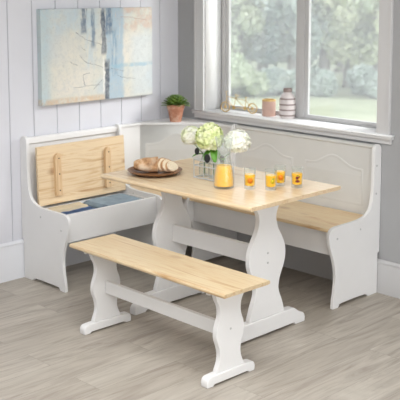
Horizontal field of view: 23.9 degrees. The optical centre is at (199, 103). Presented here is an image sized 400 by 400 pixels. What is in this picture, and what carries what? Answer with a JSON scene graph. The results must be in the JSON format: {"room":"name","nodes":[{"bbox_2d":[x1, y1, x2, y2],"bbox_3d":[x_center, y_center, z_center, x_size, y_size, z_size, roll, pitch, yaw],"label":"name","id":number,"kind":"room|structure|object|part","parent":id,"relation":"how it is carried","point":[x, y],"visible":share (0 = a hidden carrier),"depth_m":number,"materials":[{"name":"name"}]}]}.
{"room":"dining room","nodes":[
{"label":"dining room","id":0,"kind":"room"},
{"bbox_2d":[0,0,177,243],"bbox_3d":[-2.687,0.021,4.072,7.000,2.450,0.120,-7,10,-44],"label":"wall","id":1,"kind":"structure","parent":0,"point":[21,115],"depth_m":5.66,"materials":[{"name":"paint"}]},
{"bbox_2d":[0,232,115,282],"bbox_3d":[-2.639,1.127,4.162,7.000,0.232,0.017,-7,10,-44],"label":"baseboard","id":2,"kind":"structure","parent":1,"relation":"attached to","point":[12,267],"depth_m":5.66,"materials":[{"name":"paint"}]},
{"bbox_2d":[36,7,151,105],"bbox_3d":[-0.645,-0.312,5.941,0.885,0.577,0.040,-7,10,-44],"label":"painting","id":3,"kind":"object","parent":1,"relation":"attached to","point":[84,54],"visible":1,"depth_m":5.89},
{"bbox_2d":[0,245,399,399],"bbox_3d":[-0.188,1.572,1.796,7.120,0.060,7.120,-7,10,-44],"label":"floor","id":4,"kind":"structure","parent":0,"point":[349,351],"depth_m":4.57,"materials":[{"name":"grey wood"}]},
{"bbox_2d":[20,126,155,292],"bbox_3d":[-0.654,0.608,5.742,0.714,0.866,0.468,-7,10,-44],"label":"storage bench","id":5,"kind":"object","parent":4,"relation":"on","point":[65,168],"visible":0.98,"depth_m":5.65,"materials":[{"name":"white paint"}]},
{"bbox_3d":[-0.900,0.639,5.502,0.020,0.866,0.468,-7,10,-44],"label":"panel","id":6,"kind":"part","parent":5,"relation":"part of","materials":[{"name":"white paint"}]},
{"bbox_2d":[47,202,87,212],"bbox_3d":[-0.807,0.682,5.679,0.289,0.134,0.103,-7,10,-44],"label":"folded cloth","id":7,"kind":"object","parent":5,"relation":"on","point":[61,208],"visible":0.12,"depth_m":5.66,"materials":[{"name":"beige fabric"}]},
{"bbox_3d":[-0.792,0.193,5.846,0.692,0.041,0.036,-7,10,-44],"label":"rail","id":8,"kind":"part","parent":5,"relation":"part of","materials":[{"name":"white paint"}]},
{"bbox_3d":[-0.794,0.475,5.884,0.692,0.575,0.014,-7,10,-44],"label":"panel","id":9,"kind":"part","parent":5,"relation":"part of","materials":[{"name":"white paint"}]},
{"bbox_2d":[61,206,95,214],"bbox_3d":[-0.713,0.697,5.588,0.284,0.127,0.135,-7,10,-44],"label":"folded cloth","id":10,"kind":"object","parent":5,"relation":"on","point":[88,207],"visible":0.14,"depth_m":5.60,"materials":[{"name":"blue fabric"}]},
{"bbox_3d":[-0.726,0.406,5.817,0.668,0.355,0.033,-7,10,-44],"label":"lid","id":11,"kind":"part","parent":5,"relation":"part of","materials":[{"name":"brown wood"}]},
{"bbox_3d":[-0.762,0.609,5.868,0.692,0.023,0.078,-7,10,-44],"label":"rail","id":12,"kind":"part","parent":5,"relation":"part of","materials":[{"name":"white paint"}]},
{"bbox_2d":[83,193,140,207],"bbox_3d":[-0.526,0.658,5.848,0.306,0.139,0.256,-7,10,-44],"label":"folded blanket","id":13,"kind":"object","parent":5,"relation":"on","point":[99,202],"visible":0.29,"depth_m":5.81,"materials":[{"name":"blue fabric"}]},
{"bbox_3d":[-0.526,0.689,5.637,0.692,0.163,0.018,-7,10,-44],"label":"panel","id":14,"kind":"part","parent":5,"relation":"part of","materials":[{"name":"white paint"}]},
{"bbox_2d":[69,234,269,388],"bbox_3d":[-0.176,0.972,4.526,0.306,0.448,1.107,-7,10,-44],"label":"bench","id":15,"kind":"object","parent":4,"relation":"on","point":[227,286],"visible":1,"depth_m":4.41,"materials":[{"name":"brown wood"}]},
{"bbox_3d":[-0.486,0.918,4.844,0.199,0.377,0.026,-7,10,-44],"label":"leg","id":16,"kind":"part","parent":15,"relation":"part of","materials":[{"name":"white paint"}]},
{"bbox_3d":[0.128,0.998,4.213,0.199,0.377,0.026,-7,10,-44],"label":"leg","id":17,"kind":"part","parent":15,"relation":"part of","materials":[{"name":"white paint"}]},
{"bbox_2d":[114,117,237,260],"bbox_3d":[-0.154,0.557,6.153,0.582,0.866,0.580,-7,10,-44],"label":"bench","id":18,"kind":"object","parent":4,"relation":"on","point":[160,138],"visible":0.43,"depth_m":6.20,"materials":[{"name":"white paint"}]},
{"bbox_3d":[-0.464,0.413,6.204,0.193,0.538,0.014,-7,10,-44],"label":"panel","id":19,"kind":"part","parent":18,"relation":"part of","materials":[{"name":"white paint"}]},
{"bbox_3d":[-0.392,0.576,5.998,0.020,0.866,0.468,-7,10,-44],"label":"panel","id":20,"kind":"part","parent":18,"relation":"part of","materials":[{"name":"white paint"}]},
{"bbox_3d":[-0.154,0.552,6.134,0.513,0.020,0.513,-7,10,-44],"label":"seat","id":21,"kind":"part","parent":18,"relation":"part of","materials":[{"name":"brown wood"}]},
{"bbox_2d":[161,94,189,121],"bbox_3d":[-0.162,0.029,6.264,0.192,0.179,0.191,-7,10,-44],"label":"potted plant","id":22,"kind":"object","parent":18,"relation":"on","point":[175,104],"visible":1,"depth_m":6.22,"materials":[{"name":"green plant"}]},
{"bbox_3d":[-0.161,0.060,6.267,0.121,0.115,0.121,-7,10,-44],"label":"pot","id":23,"kind":"part","parent":22,"relation":"part of","materials":[{"name":"ceramic"}]},
{"bbox_2d":[120,117,231,127],"bbox_3d":[-0.153,0.145,6.116,0.560,0.015,0.560,-7,10,-44],"label":"shelf","id":24,"kind":"object","parent":18,"relation":"attached to","point":[159,123],"depth_m":6.23,"materials":[{"name":"white paint"}]},
{"bbox_3d":[-0.153,0.405,6.266,0.354,0.538,0.354,-7,10,-44],"label":"panel","id":25,"kind":"part","parent":18,"relation":"part of","materials":[{"name":"beige paint"}]},
{"bbox_3d":[-0.153,0.339,6.248,0.416,0.295,0.004,0,7,0],"label":"raised panel","id":26,"kind":"part","parent":18,"relation":"part of","materials":[{"name":"beige paint"}]},
{"bbox_3d":[0.083,0.577,5.995,0.468,0.866,0.020,-7,10,-44],"label":"panel","id":27,"kind":"part","parent":18,"relation":"part of","materials":[{"name":"white paint"}]},
{"bbox_3d":[0.158,0.414,6.199,0.014,0.538,0.193,-7,10,-44],"label":"panel","id":28,"kind":"part","parent":18,"relation":"part of","materials":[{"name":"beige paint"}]},
{"bbox_2d":[100,158,340,342],"bbox_3d":[0.089,0.767,4.970,0.680,0.745,1.091,-7,10,-44],"label":"dining table","id":29,"kind":"object","parent":4,"relation":"on","point":[263,256],"visible":0.76,"depth_m":4.79,"materials":[{"name":"brown wood"}]},
{"bbox_2d":[127,166,181,176],"bbox_3d":[-0.243,0.365,5.076,0.296,0.026,0.296,-7,10,-44],"label":"serving plate","id":30,"kind":"object","parent":29,"relation":"on","point":[132,170],"visible":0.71,"depth_m":5.05,"materials":[{"name":"brown wood"}]},
{"bbox_2d":[134,157,157,171],"bbox_3d":[-0.291,0.327,5.083,0.131,0.080,0.113,0,7,0],"label":"bread loaf","id":31,"kind":"object","parent":30,"relation":"on","point":[147,164],"visible":0.99,"depth_m":5.04,"materials":[{"name":"brown food"}]},
{"bbox_2d":[158,158,165,171],"bbox_3d":[-0.201,0.328,5.090,0.037,0.075,0.110,5,9,35],"label":"bread slice","id":32,"kind":"object","parent":30,"relation":"on","point":[159,159],"visible":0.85,"depth_m":5.06,"materials":[{"name":"beige food"}]},
{"bbox_2d":[160,159,168,171],"bbox_3d":[-0.177,0.332,5.089,0.046,0.070,0.106,5,9,35],"label":"bread slice","id":33,"kind":"object","parent":30,"relation":"on","point":[163,162],"visible":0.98,"depth_m":5.06,"materials":[{"name":"beige food"}]},
{"bbox_2d":[165,160,177,171],"bbox_3d":[-0.154,0.338,5.092,0.050,0.060,0.097,5,9,35],"label":"bread slice","id":34,"kind":"object","parent":30,"relation":"on","point":[171,166],"visible":1,"depth_m":5.08,"materials":[{"name":"beige food"}]},
{"bbox_3d":[-0.155,0.701,5.209,0.298,0.627,0.028,-7,10,-44],"label":"leg","id":35,"kind":"part","parent":29,"relation":"part of","materials":[{"name":"white paint"}]},
{"bbox_2d":[193,157,233,181],"bbox_3d":[0.071,0.344,4.916,0.088,0.101,0.216,-7,10,-44],"label":"rack","id":36,"kind":"object","parent":29,"relation":"on","point":[203,161],"visible":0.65,"depth_m":4.93,"materials":[{"name":"silver metal"}]},
{"bbox_3d":[0.022,0.317,4.963,0.055,0.132,0.055,-7,10,-44],"label":"glass bottle","id":37,"kind":"object","parent":36,"relation":"in","visible":0},
{"bbox_2d":[180,126,204,172],"bbox_3d":[-0.043,0.239,5.014,0.124,0.242,0.180,-1,7,-6],"label":"hydrangea","id":38,"kind":"object","parent":37,"relation":"in","point":[188,133],"visible":0.7,"depth_m":4.99,"materials":[{"name":"beige plant"}]},
{"bbox_3d":[0.071,0.323,4.913,0.055,0.132,0.055,-7,10,-44],"label":"glass bottle","id":39,"kind":"object","parent":36,"relation":"in","visible":0},
{"bbox_2d":[204,154,209,162],"bbox_3d":[0.037,0.282,4.866,0.031,0.046,0.002,1,7,11],"label":"tag","id":40,"kind":"object","parent":39,"relation":"hanging from","point":[207,157],"visible":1,"depth_m":4.87,"materials":[{"name":"black"}]},
{"bbox_2d":[195,122,223,174],"bbox_3d":[0.048,0.235,4.890,0.151,0.282,0.150,-7,10,-44],"label":"hydrangea","id":41,"kind":"object","parent":39,"relation":"in","point":[209,136],"visible":1,"depth_m":4.84,"materials":[{"name":"green plant"}]},
{"bbox_3d":[0.120,0.329,4.864,0.055,0.132,0.055,-7,10,-44],"label":"glass bottle","id":42,"kind":"object","parent":36,"relation":"in","visible":0},
{"bbox_2d":[220,129,251,163],"bbox_3d":[0.185,0.255,4.833,0.165,0.255,0.142,-7,10,-44],"label":"hydrangea","id":43,"kind":"object","parent":42,"relation":"in","point":[236,140],"visible":0.99,"depth_m":4.79,"materials":[{"name":"white plant"}]},
{"bbox_2d":[214,164,233,186],"bbox_3d":[0.120,0.293,4.717,0.103,0.258,0.103,-7,10,-44],"label":"carafe","id":44,"kind":"object","parent":29,"relation":"on","point":[223,177],"visible":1,"depth_m":4.69,"materials":[{"name":"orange glass"}]},
{"bbox_2d":[244,173,254,185],"bbox_3d":[0.248,0.372,4.702,0.059,0.104,0.059,0,7,0],"label":"juice glass","id":45,"kind":"object","parent":29,"relation":"on","point":[249,177],"visible":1,"depth_m":4.68,"materials":[{"name":"orange"}]},
{"bbox_3d":[0.329,0.762,4.725,0.298,0.627,0.028,-7,10,-44],"label":"leg","id":46,"kind":"part","parent":29,"relation":"part of","materials":[{"name":"white paint"}]},
{"bbox_2d":[265,174,275,186],"bbox_3d":[0.351,0.375,4.679,0.059,0.104,0.059,-2,7,-14],"label":"juice glass","id":47,"kind":"object","parent":29,"relation":"on","point":[270,178],"visible":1,"depth_m":4.66,"materials":[{"name":"orange"}]},
{"bbox_2d":[275,170,284,182],"bbox_3d":[0.405,0.363,4.777,0.059,0.104,0.059,-1,7,-6],"label":"juice glass","id":48,"kind":"object","parent":29,"relation":"on","point":[280,174],"visible":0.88,"depth_m":4.76,"materials":[{"name":"orange"}]},
{"bbox_2d":[292,172,301,184],"bbox_3d":[0.487,0.369,4.732,0.059,0.104,0.059,0,7,0],"label":"juice glass","id":49,"kind":"object","parent":29,"relation":"on","point":[296,176],"visible":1,"depth_m":4.71,"materials":[{"name":"orange"}]},
{"bbox_2d":[190,125,381,309],"bbox_3d":[0.475,0.626,5.599,0.468,0.866,1.098,-7,10,-44],"label":"bench","id":50,"kind":"object","parent":4,"relation":"on","point":[343,224],"visible":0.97,"depth_m":5.42,"materials":[{"name":"white paint"}]},
{"bbox_3d":[0.345,0.711,5.496,0.018,0.135,1.076,-7,10,-44],"label":"panel","id":51,"kind":"part","parent":50,"relation":"part of","materials":[{"name":"white paint"}]},
{"bbox_3d":[0.418,0.386,5.907,0.004,0.277,0.426,-7,10,-44],"label":"raised panel","id":52,"kind":"part","parent":50,"relation":"part of","materials":[{"name":"beige paint"}]},
{"bbox_3d":[0.457,0.620,5.595,0.406,0.020,1.076,-7,10,-44],"label":"seat","id":53,"kind":"part","parent":50,"relation":"part of","materials":[{"name":"brown wood"}]},
{"bbox_3d":[0.615,0.490,5.735,0.018,0.582,1.076,-7,10,-44],"label":"panel","id":54,"kind":"part","parent":50,"relation":"part of","materials":[{"name":"beige paint"}]},
{"bbox_3d":[0.615,0.199,5.699,0.038,0.028,1.076,-7,10,-44],"label":"rail","id":55,"kind":"part","parent":50,"relation":"part of","materials":[{"name":"beige paint"}]},
{"bbox_3d":[0.781,0.431,5.542,0.004,0.277,0.428,-7,10,-44],"label":"raised panel","id":56,"kind":"part","parent":50,"relation":"part of","materials":[{"name":"beige paint"}]},
{"bbox_3d":[0.852,0.674,5.219,0.468,0.866,0.020,-7,10,-44],"label":"panel","id":57,"kind":"part","parent":50,"relation":"part of","materials":[{"name":"white paint"}]},
{"bbox_2d":[178,0,399,263],"bbox_3d":[2.349,0.015,4.117,0.240,2.450,7.120,-7,10,-44],"label":"wall","id":58,"kind":"structure","parent":0,"point":[389,237],"depth_m":5.34,"materials":[{"name":"paint"}]},
{"bbox_2d":[205,0,221,109],"bbox_3d":[0.574,-0.510,5.803,0.150,1.230,1.388,-7,10,-44],"label":"trim","id":59,"kind":"structure","parent":58,"relation":"attached to","point":[213,8],"depth_m":6.32,"materials":[{"name":"paint"}]},
{"bbox_2d":[191,108,393,144],"bbox_3d":[0.570,0.111,5.869,0.194,0.022,1.595,-7,10,-44],"label":"trim","id":60,"kind":"structure","parent":58,"relation":"attached to","point":[297,121],"depth_m":5.76,"materials":[{"name":"paint"}]},
{"bbox_2d":[221,91,256,113],"bbox_3d":[0.255,-0.009,6.183,0.267,0.140,0.034,4,8,27],"label":"ornament","id":61,"kind":"object","parent":60,"relation":"on","point":[225,106],"visible":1,"depth_m":6.18,"materials":[{"name":"gold metal"}]},
{"bbox_3d":[0.254,-0.023,6.182,0.199,0.104,0.004,4,8,27],"label":"bicycle frame","id":62,"kind":"part","parent":61,"relation":"part of","materials":[{"name":"gold metal"}]},
{"bbox_2d":[262,98,275,116],"bbox_3d":[0.442,0.025,6.042,0.088,0.108,0.088,-7,10,-44],"label":"candle holder","id":63,"kind":"object","parent":60,"relation":"on","point":[268,104],"visible":1,"depth_m":6.01,"materials":[{"name":"ceramic"}]},
{"bbox_2d":[279,88,295,118],"bbox_3d":[0.551,-0.003,5.938,0.103,0.190,0.103,-7,10,-44],"label":"striped vase","id":64,"kind":"object","parent":60,"relation":"on","point":[287,102],"visible":1,"depth_m":5.90,"materials":[{"name":"ceramic"}]},
{"bbox_2d":[194,0,393,134],"bbox_3d":[0.512,-0.545,5.738,0.022,1.314,1.558,-7,10,-44],"label":"trim","id":65,"kind":"structure","parent":58,"relation":"attached to","point":[386,7],"depth_m":5.27,"materials":[{"name":"paint"}]},
{"bbox_2d":[221,0,376,127],"bbox_3d":[0.642,-0.516,5.870,0.042,1.223,1.376,-7,10,-44],"label":"window","id":66,"kind":"structure","parent":58,"relation":"in","point":[303,30],"depth_m":5.90,"materials":[{"name":"paint"}]},
{"bbox_3d":[0.406,-0.528,6.105,0.022,1.170,0.642,-7,10,-44],"label":"sash","id":67,"kind":"part","parent":66,"relation":"part of","materials":[{"name":"glass"}]},
{"bbox_3d":[0.865,-0.470,5.643,0.022,1.170,0.586,-7,10,-44],"label":"sash","id":68,"kind":"part","parent":66,"relation":"part of","materials":[{"name":"glass"}]},
{"bbox_2d":[237,232,399,298],"bbox_3d":[2.305,1.151,4.120,0.017,0.195,6.982,-7,10,-44],"label":"baseboard","id":69,"kind":"structure","parent":58,"relation":"attached to","point":[296,258],"depth_m":5.69,"materials":[{"name":"paint"}]},
{"label":"outside","id":70,"kind":"structure","parent":0,"visible":0},
{"bbox_2d":[231,51,376,122],"bbox_3d":[16.333,-2.088,43.812,74.200,0.100,90.000,-7,10,-44],"label":"ground","id":71,"kind":"structure","parent":70,"point":[344,104],"depth_m":27.11,"materials":[{"name":"green plant"}]},
{"bbox_2d":[231,52,271,96],"bbox_3d":[1.120,-0.884,28.675,1.585,1.411,2.044,-5,9,-34],"label":"shrub","id":72,"kind":"object","parent":71,"relation":"on","point":[244,77],"visible":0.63,"depth_m":28.19,"materials":[{"name":"green plant"}]},
{"bbox_2d":[231,0,278,61],"bbox_3d":[1.372,-3.778,30.882,3.614,6.607,3.854,-7,10,-44],"label":"tree","id":73,"kind":"object","parent":71,"relation":"on","point":[242,15],"visible":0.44,"depth_m":30.08,"materials":[{"name":"green plant"}]},
{"bbox_2d":[231,0,293,70],"bbox_3d":[2.171,-3.620,31.152,4.244,6.229,3.735,-7,10,-44],"label":"tree","id":74,"kind":"object","parent":71,"relation":"on","point":[268,8],"visible":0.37,"depth_m":30.35,"materials":[{"name":"green plant"}]},
{"bbox_2d":[252,66,295,95],"bbox_3d":[2.333,-0.698,29.100,1.628,0.931,1.786,-7,10,-44],"label":"shrub","id":75,"kind":"object","parent":71,"relation":"on","point":[281,78],"visible":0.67,"depth_m":28.62,"materials":[{"name":"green plant"}]},
{"bbox_2d":[246,0,330,70],"bbox_3d":[3.240,-3.971,30.648,3.611,7.048,3.428,0,7,1],"label":"tree","id":76,"kind":"object","parent":71,"relation":"on","point":[291,9],"visible":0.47,"depth_m":30.33,"materials":[{"name":"green plant"}]},
{"bbox_2d":[293,66,338,96],"bbox_3d":[3.631,-0.689,28.961,1.246,0.958,1.692,-7,10,-44],"label":"shrub","id":77,"kind":"object","parent":71,"relation":"on","point":[322,82],"visible":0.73,"depth_m":28.34,"materials":[{"name":"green plant"}]},
{"bbox_2d":[264,0,373,69],"bbox_3d":[3.908,-4.104,30.584,3.704,7.325,3.442,-7,10,-44],"label":"tree","id":78,"kind":"object","parent":71,"relation":"on","point":[340,53],"visible":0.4,"depth_m":30.28,"materials":[{"name":"green plant"}]},
{"bbox_2d":[310,48,359,71],"bbox_3d":[5.629,-4.398,36.680,4.666,6.392,3.956,-2,7,-14],"label":"tree","id":79,"kind":"object","parent":71,"relation":"on","point":[341,69],"visible":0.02,"depth_m":36.51,"materials":[{"name":"green plant"}]},
{"bbox_2d":[311,0,378,86],"bbox_3d":[5.071,-4.081,30.770,3.731,7.233,3.852,-7,10,-44],"label":"tree","id":80,"kind":"object","parent":71,"relation":"on","point":[315,8],"visible":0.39,"depth_m":30.13,"materials":[{"name":"green plant"}]},
{"bbox_2d":[329,0,378,70],"bbox_3d":[5.719,-3.335,30.302,3.643,5.874,3.355,-7,10,-44],"label":"tree","id":81,"kind":"object","parent":71,"relation":"on","point":[372,56],"visible":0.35,"depth_m":29.81,"materials":[{"name":"green plant"}]},
{"bbox_2d":[345,63,377,98],"bbox_3d":[5.189,-0.685,28.623,1.455,1.032,1.999,-7,10,-44],"label":"shrub","id":82,"kind":"object","parent":71,"relation":"on","point":[362,80],"visible":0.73,"depth_m":28.50,"materials":[{"name":"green plant"}]}
]}

